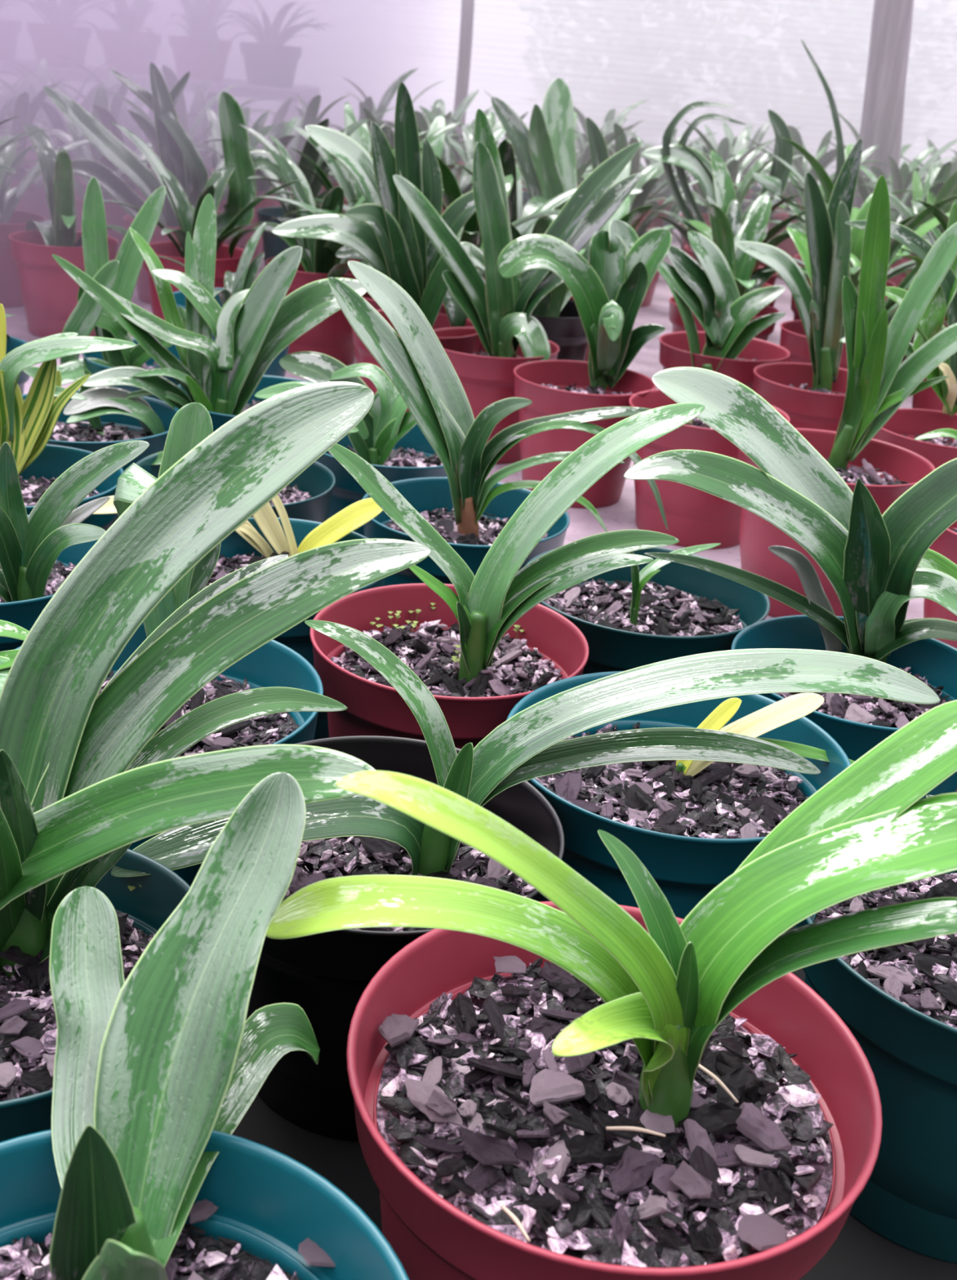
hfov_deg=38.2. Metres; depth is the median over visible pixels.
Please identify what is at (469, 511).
potted plant
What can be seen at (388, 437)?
potted plant
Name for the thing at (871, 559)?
potted plant
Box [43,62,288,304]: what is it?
potted plant
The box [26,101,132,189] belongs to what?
potted plant
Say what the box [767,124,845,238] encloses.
potted plant
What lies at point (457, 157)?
potted plant
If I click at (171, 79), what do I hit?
potted plant
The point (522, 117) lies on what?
potted plant
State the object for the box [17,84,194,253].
potted plant
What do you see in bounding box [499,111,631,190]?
potted plant
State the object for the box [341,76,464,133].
potted plant
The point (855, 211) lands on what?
potted plant
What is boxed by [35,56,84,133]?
potted plant
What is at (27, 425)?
potted plant
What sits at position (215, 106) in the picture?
potted plant
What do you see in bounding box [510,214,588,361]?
potted plant
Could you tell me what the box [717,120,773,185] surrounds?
potted plant
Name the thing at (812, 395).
potted plant
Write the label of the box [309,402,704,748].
potted plant
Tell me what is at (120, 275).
potted plant
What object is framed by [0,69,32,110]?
potted plant
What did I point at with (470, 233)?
potted plant
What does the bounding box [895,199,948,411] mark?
potted plant
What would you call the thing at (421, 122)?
potted plant
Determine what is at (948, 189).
potted plant
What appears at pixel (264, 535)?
potted plant
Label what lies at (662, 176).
potted plant
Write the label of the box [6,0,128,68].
potted plant
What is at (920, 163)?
potted plant
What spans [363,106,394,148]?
potted plant
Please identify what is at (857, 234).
potted plant
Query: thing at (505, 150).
potted plant
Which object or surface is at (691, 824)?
potted plant
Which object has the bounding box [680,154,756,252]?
potted plant
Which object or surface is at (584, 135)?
potted plant
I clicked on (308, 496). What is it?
potted plant
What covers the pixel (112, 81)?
potted plant
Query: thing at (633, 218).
potted plant
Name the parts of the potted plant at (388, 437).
stem, pot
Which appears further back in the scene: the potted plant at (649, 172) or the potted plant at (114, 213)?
the potted plant at (649, 172)
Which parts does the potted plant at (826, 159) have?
pot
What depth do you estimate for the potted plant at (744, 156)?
3.65 m
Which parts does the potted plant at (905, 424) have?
pot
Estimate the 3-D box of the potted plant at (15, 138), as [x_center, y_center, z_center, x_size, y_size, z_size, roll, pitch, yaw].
[-0.876,-0.685,2.232,0.369,0.330,0.216,5,24,0]
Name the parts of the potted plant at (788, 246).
pot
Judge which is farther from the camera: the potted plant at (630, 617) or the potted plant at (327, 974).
the potted plant at (630, 617)
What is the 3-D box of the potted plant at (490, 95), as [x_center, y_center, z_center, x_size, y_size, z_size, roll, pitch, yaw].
[0.128,-1.522,4.312,0.299,0.338,0.300,1,24,-9]
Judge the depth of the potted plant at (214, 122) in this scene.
2.92 m
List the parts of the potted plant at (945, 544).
pot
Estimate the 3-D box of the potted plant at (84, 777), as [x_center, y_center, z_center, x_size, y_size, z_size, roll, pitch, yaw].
[-0.157,0.092,0.588,0.286,0.370,0.186,-8,27,-27]
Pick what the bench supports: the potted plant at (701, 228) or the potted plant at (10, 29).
the potted plant at (10, 29)
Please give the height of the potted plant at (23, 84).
0.334 m
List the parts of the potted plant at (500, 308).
pot, stem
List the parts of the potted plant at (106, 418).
pot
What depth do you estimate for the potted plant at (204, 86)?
3.81 m
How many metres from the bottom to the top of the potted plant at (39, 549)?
0.249 m
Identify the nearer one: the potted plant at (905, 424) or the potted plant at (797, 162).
the potted plant at (905, 424)
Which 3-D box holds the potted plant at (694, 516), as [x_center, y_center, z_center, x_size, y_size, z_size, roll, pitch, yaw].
[0.255,-0.196,1.596,0.187,0.146,0.187,5,24,0]
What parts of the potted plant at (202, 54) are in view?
pot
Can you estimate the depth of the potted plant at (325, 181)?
2.29 m
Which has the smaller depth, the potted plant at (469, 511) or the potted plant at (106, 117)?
the potted plant at (469, 511)
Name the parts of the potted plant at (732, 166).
pot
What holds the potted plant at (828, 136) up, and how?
on the floor
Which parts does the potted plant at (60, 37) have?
pot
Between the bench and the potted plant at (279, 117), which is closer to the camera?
the potted plant at (279, 117)
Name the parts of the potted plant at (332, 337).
pot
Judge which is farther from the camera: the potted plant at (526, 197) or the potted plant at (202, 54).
the potted plant at (202, 54)
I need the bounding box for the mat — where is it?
[231,789,956,1279]
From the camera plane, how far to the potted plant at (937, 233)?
2.40 m
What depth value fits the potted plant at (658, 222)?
3.42 m
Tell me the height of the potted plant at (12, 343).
0.259 m
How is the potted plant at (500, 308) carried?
on the floor
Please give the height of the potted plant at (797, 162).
0.331 m
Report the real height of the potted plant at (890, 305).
0.325 m
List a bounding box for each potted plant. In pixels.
[0,0,22,62]
[0,61,121,133]
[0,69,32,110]
[0,79,93,164]
[0,82,61,219]
[0,95,50,168]
[0,115,55,175]
[0,134,123,307]
[0,303,136,531]
[0,381,431,1142]
[0,440,149,651]
[0,619,29,693]
[0,772,408,1279]
[3,57,133,111]
[4,314,30,394]
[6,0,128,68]
[8,124,128,337]
[9,69,58,142]
[13,402,323,886]
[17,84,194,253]
[22,176,186,400]
[22,369,179,524]
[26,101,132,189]
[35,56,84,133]
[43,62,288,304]
[48,105,221,201]
[49,78,155,151]
[51,193,366,431]
[56,65,168,145]
[57,54,198,161]
[88,0,161,75]
[92,494,385,739]
[102,88,275,248]
[102,122,302,321]
[110,619,940,1141]
[124,64,254,184]
[135,426,358,523]
[148,106,270,265]
[151,84,271,167]
[156,222,288,377]
[164,0,242,81]
[186,79,210,148]
[189,92,278,132]
[200,117,370,266]
[208,94,349,206]
[213,0,334,87]
[227,124,364,365]
[239,97,337,150]
[247,115,297,258]
[247,129,444,261]
[253,195,483,377]
[254,351,447,535]
[265,700,956,1279]
[266,93,395,182]
[271,82,484,412]
[282,121,462,223]
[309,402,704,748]
[321,101,391,192]
[327,102,427,212]
[328,67,418,132]
[328,260,667,586]
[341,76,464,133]
[346,174,577,319]
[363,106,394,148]
[367,89,479,173]
[376,98,462,177]
[389,113,458,170]
[392,108,641,464]
[417,105,472,214]
[419,119,502,181]
[420,147,479,269]
[424,99,502,177]
[437,111,528,182]
[442,138,557,235]
[453,111,505,177]
[453,123,528,191]
[483,89,578,165]
[491,78,642,209]
[497,219,671,508]
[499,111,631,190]
[506,671,853,919]
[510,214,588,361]
[514,133,591,208]
[524,542,769,675]
[529,160,652,361]
[573,106,627,146]
[574,99,648,171]
[576,116,651,186]
[576,117,655,172]
[579,122,710,229]
[579,146,726,228]
[607,123,706,222]
[609,129,718,235]
[623,366,956,799]
[626,177,706,307]
[628,136,677,202]
[628,389,790,549]
[638,144,802,228]
[642,39,844,266]
[648,140,804,285]
[653,191,779,341]
[657,231,790,389]
[659,120,794,227]
[662,149,806,306]
[669,139,772,244]
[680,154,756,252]
[687,124,753,210]
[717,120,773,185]
[722,121,806,209]
[734,138,862,431]
[737,175,956,617]
[745,142,892,279]
[746,137,888,213]
[747,129,833,182]
[754,137,936,297]
[761,201,920,364]
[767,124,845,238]
[767,143,917,254]
[774,195,956,368]
[776,202,950,319]
[792,197,860,267]
[795,795,956,1263]
[822,137,956,222]
[826,105,946,168]
[826,115,888,177]
[831,135,956,208]
[839,202,956,468]
[856,160,951,219]
[859,155,950,217]
[862,182,935,358]
[887,171,956,310]
[887,226,946,328]
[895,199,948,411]
[900,137,956,181]
[911,157,928,180]
[914,428,956,648]
[918,548,956,579]
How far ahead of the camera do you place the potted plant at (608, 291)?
1.68 m
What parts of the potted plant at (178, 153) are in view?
pot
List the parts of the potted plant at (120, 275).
pot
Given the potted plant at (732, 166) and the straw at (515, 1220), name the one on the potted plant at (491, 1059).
the straw at (515, 1220)
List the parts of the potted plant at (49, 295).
pot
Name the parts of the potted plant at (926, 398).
pot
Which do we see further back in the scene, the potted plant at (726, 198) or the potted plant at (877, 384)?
the potted plant at (726, 198)
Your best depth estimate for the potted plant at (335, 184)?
3.28 m
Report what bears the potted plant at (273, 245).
on the floor
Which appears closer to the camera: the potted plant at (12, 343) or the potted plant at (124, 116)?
the potted plant at (12, 343)
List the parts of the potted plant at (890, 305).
pot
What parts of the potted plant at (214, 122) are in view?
pot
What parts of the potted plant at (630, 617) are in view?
stem, pot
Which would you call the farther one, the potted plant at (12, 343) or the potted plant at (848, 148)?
the potted plant at (848, 148)
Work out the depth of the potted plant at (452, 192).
2.26 m
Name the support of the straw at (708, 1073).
on the potted plant at (491, 1059)
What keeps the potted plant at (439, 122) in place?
on the floor
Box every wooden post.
[453,0,474,140]
[852,0,914,208]
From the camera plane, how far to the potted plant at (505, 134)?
3.95 m
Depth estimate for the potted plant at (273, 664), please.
0.86 m
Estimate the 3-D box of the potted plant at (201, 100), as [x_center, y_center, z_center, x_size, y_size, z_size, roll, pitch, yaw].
[-0.690,-1.217,3.480,0.347,0.320,0.244,-11,29,-32]
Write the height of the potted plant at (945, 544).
0.394 m
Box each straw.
[500,1204,530,1242]
[605,1126,665,1137]
[697,1063,738,1102]
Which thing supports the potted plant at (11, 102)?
on the floor
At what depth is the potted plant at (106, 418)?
1.35 m
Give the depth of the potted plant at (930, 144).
4.14 m
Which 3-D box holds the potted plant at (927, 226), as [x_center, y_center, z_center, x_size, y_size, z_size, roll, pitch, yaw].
[0.668,-0.614,2.422,0.350,0.307,0.258,5,24,0]
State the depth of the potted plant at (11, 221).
2.41 m
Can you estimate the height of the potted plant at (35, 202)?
0.343 m
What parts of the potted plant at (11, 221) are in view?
pot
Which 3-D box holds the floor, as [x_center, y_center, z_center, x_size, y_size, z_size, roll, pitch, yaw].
[0.066,-0.710,2.966,9.000,0.060,8.500,5,24,0]
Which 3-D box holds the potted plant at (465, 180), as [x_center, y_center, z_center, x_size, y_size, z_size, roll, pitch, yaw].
[-0.071,-1.012,3.122,0.257,0.340,0.347,0,25,-12]
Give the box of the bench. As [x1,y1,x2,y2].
[0,58,319,147]
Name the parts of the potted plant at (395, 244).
pot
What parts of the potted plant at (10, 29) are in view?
pot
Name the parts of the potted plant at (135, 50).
pot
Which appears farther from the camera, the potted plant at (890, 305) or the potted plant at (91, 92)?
the potted plant at (91, 92)
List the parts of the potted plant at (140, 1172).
stem, pot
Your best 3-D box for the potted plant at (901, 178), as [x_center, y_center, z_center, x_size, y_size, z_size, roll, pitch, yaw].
[1.044,-1.045,3.455,0.194,0.318,0.408,1,24,-9]
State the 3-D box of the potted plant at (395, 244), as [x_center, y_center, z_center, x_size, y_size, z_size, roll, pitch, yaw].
[-0.126,-0.502,1.836,0.285,0.446,0.180,4,24,-2]
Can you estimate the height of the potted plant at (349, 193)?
0.352 m
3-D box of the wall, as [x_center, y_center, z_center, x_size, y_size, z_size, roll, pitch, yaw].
[0.268,-2.889,4.621,8.000,2.600,0.060,5,24,0]
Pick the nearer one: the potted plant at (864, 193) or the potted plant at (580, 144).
the potted plant at (864, 193)
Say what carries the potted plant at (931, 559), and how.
on the mat
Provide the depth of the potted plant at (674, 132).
4.30 m
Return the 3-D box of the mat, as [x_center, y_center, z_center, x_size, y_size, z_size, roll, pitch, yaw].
[-0.029,0.315,0.567,3.000,0.002,1.380,5,24,0]
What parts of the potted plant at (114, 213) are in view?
pot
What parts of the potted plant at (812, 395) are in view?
pot, stem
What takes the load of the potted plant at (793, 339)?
on the floor
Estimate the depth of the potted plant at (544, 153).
2.72 m
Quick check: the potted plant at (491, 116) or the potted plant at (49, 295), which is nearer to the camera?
the potted plant at (49, 295)
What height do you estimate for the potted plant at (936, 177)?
0.342 m
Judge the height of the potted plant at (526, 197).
0.331 m
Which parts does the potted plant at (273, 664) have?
pot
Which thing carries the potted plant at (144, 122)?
on the floor
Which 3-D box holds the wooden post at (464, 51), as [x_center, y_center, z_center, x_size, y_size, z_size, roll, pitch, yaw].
[-0.031,-2.514,4.580,0.102,1.900,0.066,5,24,0]
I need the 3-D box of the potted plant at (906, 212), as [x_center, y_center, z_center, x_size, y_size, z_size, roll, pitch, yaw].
[0.884,-0.667,2.567,0.360,0.324,0.243,5,24,0]
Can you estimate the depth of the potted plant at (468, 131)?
3.67 m
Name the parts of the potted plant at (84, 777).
stem, pot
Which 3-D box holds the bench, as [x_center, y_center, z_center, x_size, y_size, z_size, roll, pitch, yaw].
[-1.348,-1.711,4.496,1.600,0.285,0.420,5,24,0]
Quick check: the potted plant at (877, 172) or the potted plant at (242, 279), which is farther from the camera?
the potted plant at (877, 172)
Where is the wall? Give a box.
[0,0,956,190]
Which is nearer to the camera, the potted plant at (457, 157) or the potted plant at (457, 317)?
the potted plant at (457, 317)
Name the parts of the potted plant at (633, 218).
pot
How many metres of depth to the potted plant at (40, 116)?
3.45 m
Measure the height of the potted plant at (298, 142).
0.340 m
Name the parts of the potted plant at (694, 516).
pot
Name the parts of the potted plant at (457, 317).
pot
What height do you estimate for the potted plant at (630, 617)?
0.178 m
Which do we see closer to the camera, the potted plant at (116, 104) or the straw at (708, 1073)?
the straw at (708, 1073)
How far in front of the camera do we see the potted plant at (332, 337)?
2.19 m
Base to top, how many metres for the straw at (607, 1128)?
0.004 m
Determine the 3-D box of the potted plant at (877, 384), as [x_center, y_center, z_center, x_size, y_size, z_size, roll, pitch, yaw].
[0.364,-0.232,1.365,0.195,0.418,0.206,17,26,24]
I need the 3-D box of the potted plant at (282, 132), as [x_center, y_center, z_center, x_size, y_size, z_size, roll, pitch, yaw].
[-0.489,-0.984,3.027,0.171,0.296,0.353,2,24,-7]
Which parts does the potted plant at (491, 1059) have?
pot, stem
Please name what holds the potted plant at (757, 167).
on the floor
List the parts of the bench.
leg, leg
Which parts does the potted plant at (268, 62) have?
pot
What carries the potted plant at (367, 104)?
on the floor
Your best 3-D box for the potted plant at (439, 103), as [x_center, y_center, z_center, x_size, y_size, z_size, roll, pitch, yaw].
[-0.180,-1.388,3.979,0.273,0.312,0.343,5,24,0]
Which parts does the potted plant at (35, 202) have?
pot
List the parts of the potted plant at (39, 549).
stem, pot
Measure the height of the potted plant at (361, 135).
0.334 m
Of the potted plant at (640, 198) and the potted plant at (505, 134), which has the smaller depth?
the potted plant at (640, 198)
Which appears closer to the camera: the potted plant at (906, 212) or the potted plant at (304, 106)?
the potted plant at (906, 212)
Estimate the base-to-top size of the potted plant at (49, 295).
0.302 m
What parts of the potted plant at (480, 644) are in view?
pot, stem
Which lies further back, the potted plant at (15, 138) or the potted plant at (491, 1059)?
the potted plant at (15, 138)
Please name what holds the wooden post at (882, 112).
on the floor
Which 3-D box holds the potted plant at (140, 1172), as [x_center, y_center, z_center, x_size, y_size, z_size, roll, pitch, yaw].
[-0.116,0.221,0.449,0.203,0.255,0.278,5,24,0]
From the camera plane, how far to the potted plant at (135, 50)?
4.35 m
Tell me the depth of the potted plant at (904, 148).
4.17 m
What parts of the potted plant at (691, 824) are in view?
stem, pot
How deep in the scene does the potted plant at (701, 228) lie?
2.53 m
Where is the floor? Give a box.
[4,211,924,619]
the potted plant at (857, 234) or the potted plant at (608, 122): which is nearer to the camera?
the potted plant at (857, 234)
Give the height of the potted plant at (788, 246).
0.332 m
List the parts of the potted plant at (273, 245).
pot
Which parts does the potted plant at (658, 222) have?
pot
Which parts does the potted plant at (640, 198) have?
pot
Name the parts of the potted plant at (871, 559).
stem, pot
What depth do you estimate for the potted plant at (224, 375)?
1.38 m
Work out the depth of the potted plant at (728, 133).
4.12 m
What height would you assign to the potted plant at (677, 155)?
0.546 m
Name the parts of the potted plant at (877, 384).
pot, stem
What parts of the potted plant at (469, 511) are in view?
pot, stem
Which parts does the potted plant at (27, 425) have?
pot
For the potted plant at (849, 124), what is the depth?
3.87 m
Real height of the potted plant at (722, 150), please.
0.322 m
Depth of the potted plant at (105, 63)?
3.90 m
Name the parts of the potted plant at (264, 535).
pot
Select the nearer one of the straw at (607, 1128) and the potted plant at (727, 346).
the straw at (607, 1128)
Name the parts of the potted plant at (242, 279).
pot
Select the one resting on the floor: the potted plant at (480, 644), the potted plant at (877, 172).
the potted plant at (877, 172)
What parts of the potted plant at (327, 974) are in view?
pot, stem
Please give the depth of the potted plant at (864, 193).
3.24 m
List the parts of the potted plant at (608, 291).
pot, stem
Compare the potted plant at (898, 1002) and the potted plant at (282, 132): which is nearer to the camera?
the potted plant at (898, 1002)
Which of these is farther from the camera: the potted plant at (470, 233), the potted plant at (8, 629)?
the potted plant at (470, 233)
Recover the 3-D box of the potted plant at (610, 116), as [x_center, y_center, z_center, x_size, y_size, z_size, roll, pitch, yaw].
[0.333,-1.482,4.273,0.260,0.333,0.390,1,24,-9]
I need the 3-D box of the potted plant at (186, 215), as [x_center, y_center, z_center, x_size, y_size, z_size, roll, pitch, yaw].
[-0.472,-0.637,2.214,0.294,0.326,0.299,-7,27,-25]
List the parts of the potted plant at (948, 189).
pot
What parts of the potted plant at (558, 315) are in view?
pot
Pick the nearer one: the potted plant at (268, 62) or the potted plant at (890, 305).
the potted plant at (890, 305)
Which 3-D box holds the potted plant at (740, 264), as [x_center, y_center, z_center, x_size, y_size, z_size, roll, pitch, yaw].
[0.404,-0.551,2.223,0.175,0.310,0.349,16,26,22]
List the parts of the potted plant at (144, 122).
pot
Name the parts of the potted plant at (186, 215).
pot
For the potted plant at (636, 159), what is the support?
on the floor
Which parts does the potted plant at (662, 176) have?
pot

